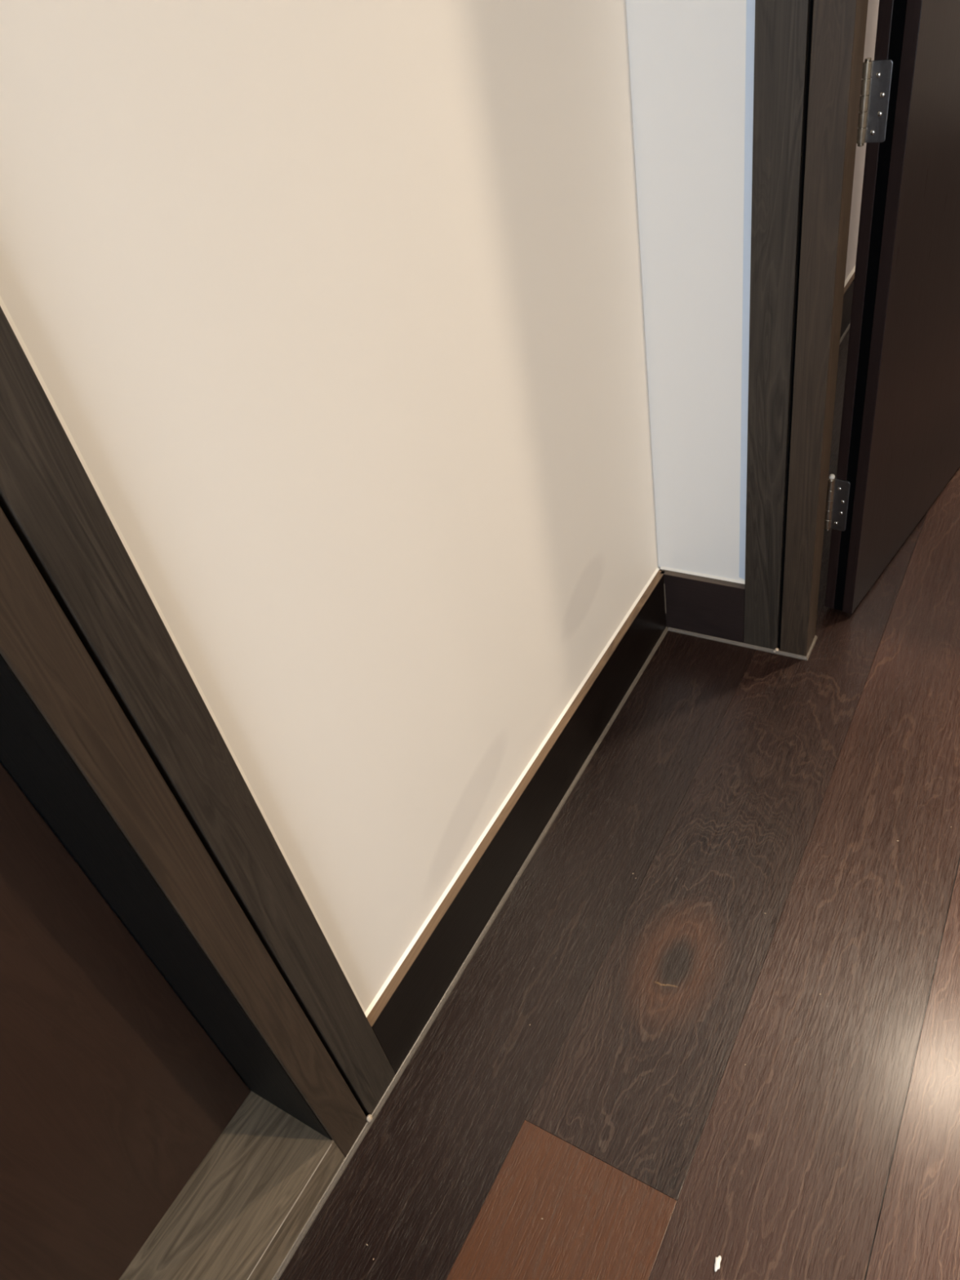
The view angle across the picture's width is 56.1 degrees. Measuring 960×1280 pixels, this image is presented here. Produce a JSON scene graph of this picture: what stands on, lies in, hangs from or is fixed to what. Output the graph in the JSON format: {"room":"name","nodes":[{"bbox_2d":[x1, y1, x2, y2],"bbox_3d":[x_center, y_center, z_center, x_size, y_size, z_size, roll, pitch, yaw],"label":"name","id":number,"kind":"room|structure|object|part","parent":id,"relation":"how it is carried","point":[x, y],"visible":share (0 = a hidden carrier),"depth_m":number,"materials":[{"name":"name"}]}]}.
{"room":"hallway","nodes":[
{"label":"hallway","id":0,"kind":"room"},
{"bbox_2d":[0,0,879,1013],"bbox_3d":[0.120,-1.113,1.148,0.221,2.623,6.900,14,46,29],"label":"wall","id":1,"kind":"structure","parent":0,"point":[332,311],"depth_m":0.90,"materials":[{"name":"white paint"}]},
{"bbox_2d":[0,762,250,1279],"bbox_3d":[-0.728,0.095,0.245,0.044,2.071,0.938,14,46,29],"label":"door","id":2,"kind":"structure","parent":1,"relation":"in","point":[113,1094],"depth_m":0.92,"materials":[{"name":"brown wood"}]},
{"bbox_2d":[0,306,395,1157],"bbox_3d":[-0.665,0.114,0.211,0.181,2.189,1.179,14,46,29],"label":"trim","id":3,"kind":"structure","parent":1,"relation":"attached to","point":[106,730],"depth_m":0.76,"materials":[{"name":"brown wood"}]},
{"bbox_2d":[271,567,667,1279],"bbox_3d":[-0.151,0.562,1.154,0.023,0.142,2.083,14,46,29],"label":"baseboard","id":4,"kind":"structure","parent":1,"relation":"attached to","point":[402,1013],"depth_m":1.37,"materials":[{"name":"brown wood"}]},
{"bbox_2d":[839,265,855,344],"bbox_3d":[1.279,-1.234,2.902,0.023,0.145,3.474,14,46,29],"label":"baseboard","id":5,"kind":"structure","parent":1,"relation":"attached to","point":[849,282],"depth_m":2.64,"materials":[{"name":"brown wood"}]},
{"bbox_2d":[279,328,959,1279],"bbox_3d":[1.911,0.368,0.956,4.077,0.024,7.200,14,46,29],"label":"floor","id":6,"kind":"structure","parent":0,"point":[735,785],"depth_m":1.22,"materials":[{"name":"brown wood"}]},
{"bbox_2d":[118,1088,345,1279],"bbox_3d":[-0.470,0.918,0.880,0.146,0.061,0.943,14,46,29],"label":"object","id":7,"kind":"structure","parent":6,"relation":"on","point":[239,1215],"depth_m":1.08,"materials":[{"name":"grey wood"}]},
{"bbox_2d":[714,1255,721,1271],"bbox_3d":[0.263,0.690,0.998,0.006,0.004,0.017,7,43,22],"label":"chip","id":8,"kind":"object","parent":6,"relation":"on","point":[717,1260],"visible":1,"depth_m":1.00,"materials":[{"name":"white"}]},
{"bbox_2d":[626,0,755,581],"bbox_3d":[1.714,-0.662,0.178,3.623,2.623,0.108,14,46,29],"label":"wall","id":9,"kind":"structure","parent":0,"point":[691,62],"depth_m":1.34,"materials":[{"name":"white paint"}]},
{"bbox_2d":[660,566,817,660],"bbox_3d":[0.492,-0.067,1.728,0.291,0.142,0.069,14,46,29],"label":"baseboard","id":10,"kind":"structure","parent":9,"relation":"attached to","point":[699,605],"depth_m":1.73,"materials":[{"name":"brown wood"}]},
{"bbox_2d":[743,0,868,656],"bbox_3d":[0.813,-0.742,0.824,1.084,2.195,0.137,14,46,29],"label":"trim","id":11,"kind":"structure","parent":9,"relation":"attached to","point":[809,54],"depth_m":1.27,"materials":[{"name":"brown wood"}]},
{"bbox_3d":[0.360,-0.826,1.047,0.063,2.195,0.049,14,46,29],"label":"casing","id":12,"kind":"part","parent":11,"relation":"part of","materials":[{"name":"grey wood"}]},
{"bbox_2d":[824,0,959,613],"bbox_3d":[0.778,-1.104,1.307,0.065,2.122,0.932,22,51,35],"label":"door","id":13,"kind":"structure","parent":9,"relation":"in","point":[899,450],"depth_m":1.44,"materials":[{"name":"brown wood"}]}
]}

